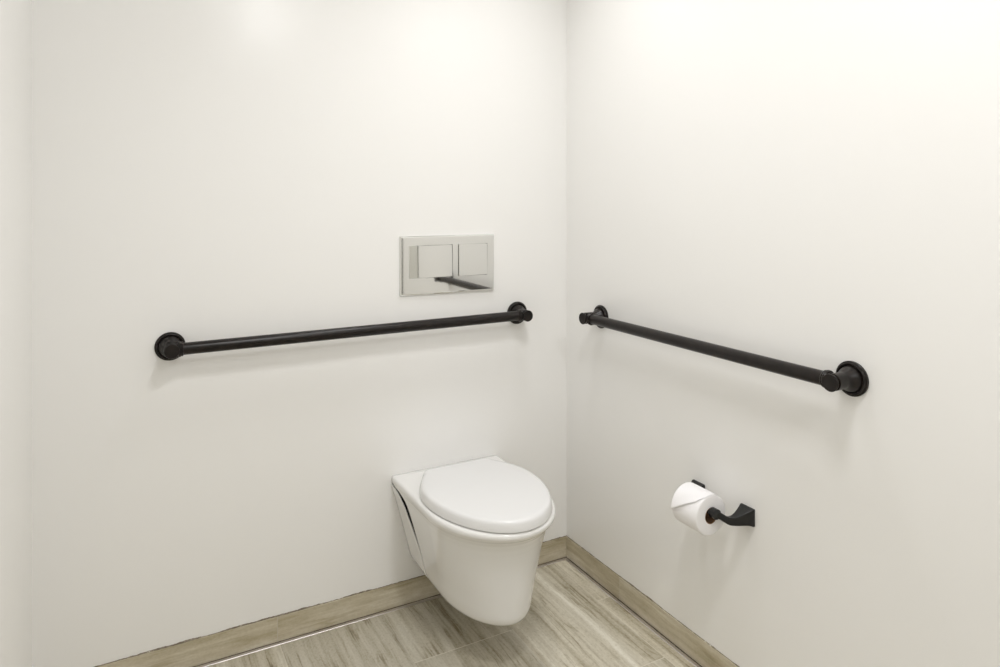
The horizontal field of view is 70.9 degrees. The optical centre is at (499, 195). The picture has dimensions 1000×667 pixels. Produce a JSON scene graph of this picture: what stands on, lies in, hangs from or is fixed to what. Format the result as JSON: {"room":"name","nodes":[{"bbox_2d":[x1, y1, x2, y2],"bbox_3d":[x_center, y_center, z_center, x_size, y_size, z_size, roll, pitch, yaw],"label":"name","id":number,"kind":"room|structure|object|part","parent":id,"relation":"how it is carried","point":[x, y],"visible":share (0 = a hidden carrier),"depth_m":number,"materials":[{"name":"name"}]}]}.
{"room":"public restroom","nodes":[
{"label":"public restroom","id":0,"kind":"room"},
{"bbox_2d":[0,0,31,666],"bbox_3d":[-0.209,0.047,-0.111,0.100,2.440,4.100,0,0,-29],"label":"wall","id":1,"kind":"structure","parent":0,"point":[15,15],"depth_m":1.44,"materials":[{"name":"white paint"}]},
{"bbox_2d":[32,0,566,666],"bbox_3d":[-0.479,0.047,2.132,1.767,2.440,0.100,0,0,-29],"label":"wall","id":2,"kind":"structure","parent":0,"point":[202,170],"depth_m":1.98,"materials":[{"name":"white paint"}]},
{"bbox_2d":[94,535,566,666],"bbox_3d":[-0.454,1.229,2.087,1.567,0.076,0.004,0,0,-29],"label":"baseboard","id":3,"kind":"structure","parent":2,"relation":"attached to","point":[200,650],"depth_m":2.01,"materials":[{"name":"wood"}]},
{"bbox_2d":[154,302,532,360],"bbox_3d":[-0.391,0.398,2.079,1.134,0.076,0.077,0,0,-29],"label":"grab bar","id":4,"kind":"object","parent":2,"relation":"attached to","point":[169,346],"visible":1,"depth_m":1.99,"materials":[{"name":"black metal"}]},
{"bbox_3d":[-0.858,0.400,1.829,0.055,0.055,0.058,0,0,-29],"label":"post","id":5,"kind":"part","parent":4,"relation":"part of","materials":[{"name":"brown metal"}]},
{"bbox_3d":[-0.841,0.400,1.798,0.037,0.037,0.013,0,0,-29],"label":"knob","id":6,"kind":"part","parent":4,"relation":"part of","materials":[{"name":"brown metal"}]},
{"bbox_3d":[-0.384,0.398,2.066,1.035,0.032,0.032,0,0,-29],"label":"rail","id":7,"kind":"part","parent":4,"relation":"part of","materials":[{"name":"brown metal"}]},
{"bbox_3d":[0.073,0.396,2.334,0.055,0.055,0.058,0,0,-29],"label":"post","id":8,"kind":"part","parent":4,"relation":"part of","materials":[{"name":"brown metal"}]},
{"bbox_3d":[0.090,0.396,2.304,0.037,0.037,0.013,0,0,-29],"label":"knob","id":9,"kind":"part","parent":4,"relation":"part of","materials":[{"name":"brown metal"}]},
{"bbox_2d":[194,557,565,666],"bbox_3d":[-0.451,1.266,2.078,1.563,0.002,0.016,0,0,-29],"label":"trim","id":10,"kind":"structure","parent":2,"relation":"attached to","point":[560,559],"depth_m":2.05,"materials":[{"name":"silver metal"}]},
{"bbox_2d":[399,234,493,296],"bbox_3d":[-0.163,0.220,2.237,0.328,0.185,0.018,0,0,-29],"label":"flush plate","id":11,"kind":"object","parent":2,"relation":"attached to","point":[433,264],"visible":1,"depth_m":2.23,"materials":[{"name":"silver metal"}]},
{"bbox_2d":[391,455,555,625],"bbox_3d":[-0.049,0.992,2.018,0.370,0.326,0.513,0,0,-29],"label":"toilet","id":12,"kind":"object","parent":2,"relation":"attached to","point":[475,528],"visible":1,"depth_m":1.88,"materials":[{"name":"white porcelain"},{"name":"white plastic"},{"name":"black rubber"}]},
{"bbox_3d":[-0.140,1.000,2.185,0.346,0.234,0.128,0,0,-29],"label":"mounting frame","id":13,"kind":"part","parent":12,"relation":"part of","materials":[{"name":"black rubber"}]},
{"bbox_3d":[-0.259,1.018,2.127,0.105,0.270,0.121,0,0,-29],"label":"panel","id":14,"kind":"part","parent":12,"relation":"part of","materials":[{"name":"white ceramic"}]},
{"bbox_3d":[-0.032,0.844,1.988,0.351,0.030,0.441,0,0,-29],"label":"lid","id":15,"kind":"part","parent":12,"relation":"part of","materials":[{"name":"white plastic"}]},
{"bbox_2d":[207,560,694,666],"bbox_3d":[0.523,1.317,0.287,1.767,0.100,4.300,0,0,-29],"label":"floor","id":16,"kind":"structure","parent":0,"point":[569,621],"depth_m":1.99,"materials":[{"name":"wood"}]},
{"bbox_2d":[567,0,999,666],"bbox_3d":[1.256,0.047,0.685,0.100,2.440,4.100,0,0,-29],"label":"wall","id":17,"kind":"structure","parent":0,"point":[815,184],"depth_m":1.64,"materials":[{"name":"white paint"}]},
{"bbox_2d":[565,557,701,666],"bbox_3d":[1.203,1.266,0.654,0.016,0.002,4.096,0,0,-29],"label":"trim","id":18,"kind":"structure","parent":17,"relation":"attached to","point":[569,561],"depth_m":2.11,"materials":[{"name":"silver metal"}]},
{"bbox_2d":[566,536,739,666],"bbox_3d":[1.210,1.229,0.660,0.004,0.076,4.100,0,0,-29],"label":"baseboard","id":19,"kind":"structure","parent":17,"relation":"attached to","point":[694,646],"depth_m":2.07,"materials":[{"name":"wood"}]},
{"bbox_2d":[691,479,754,526],"bbox_3d":[0.536,0.797,1.802,0.097,0.044,0.211,0,0,-29],"label":"toilet paper holder","id":20,"kind":"object","parent":17,"relation":"attached to","point":[744,515],"visible":0.56,"depth_m":1.73,"materials":[{"name":"black metal"}]},
{"bbox_2d":[671,482,724,535],"bbox_3d":[0.503,0.797,1.784,0.104,0.101,0.089,0,0,-29],"label":"toilet paper roll","id":21,"kind":"object","parent":20,"relation":"on","point":[690,504],"visible":0.98,"depth_m":1.75,"materials":[{"name":"white paper"}]},
{"bbox_3d":[0.502,0.797,1.867,0.108,0.044,0.043,0,0,-42],"label":"post","id":22,"kind":"part","parent":20,"relation":"part of","materials":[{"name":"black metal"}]},
{"bbox_3d":[0.572,0.797,1.738,0.108,0.044,0.043,0,0,-15],"label":"post","id":23,"kind":"part","parent":20,"relation":"part of","materials":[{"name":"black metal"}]},
{"bbox_2d":[579,305,868,396],"bbox_3d":[0.509,0.394,1.875,0.077,0.076,0.965,0,0,-29],"label":"grab bar","id":24,"kind":"object","parent":17,"relation":"attached to","point":[850,377],"visible":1,"depth_m":1.65,"materials":[{"name":"black metal"}]},
{"bbox_3d":[0.268,0.395,2.250,0.013,0.037,0.037,0,0,-29],"label":"knob","id":25,"kind":"part","parent":24,"relation":"part of","materials":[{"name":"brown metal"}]},
{"bbox_3d":[0.299,0.395,2.267,0.058,0.055,0.055,0,0,-29],"label":"post","id":26,"kind":"part","parent":24,"relation":"part of","materials":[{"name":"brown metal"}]},
{"bbox_3d":[0.495,0.394,1.867,0.032,0.032,0.866,0,0,-29],"label":"rail","id":27,"kind":"part","parent":24,"relation":"part of","materials":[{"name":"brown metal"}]},
{"bbox_3d":[0.693,0.392,1.468,0.013,0.037,0.037,0,0,-29],"label":"knob","id":28,"kind":"part","parent":24,"relation":"part of","materials":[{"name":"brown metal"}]},
{"bbox_3d":[0.724,0.392,1.485,0.058,0.055,0.055,0,0,-29],"label":"post","id":29,"kind":"part","parent":24,"relation":"part of","materials":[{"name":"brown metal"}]}
]}

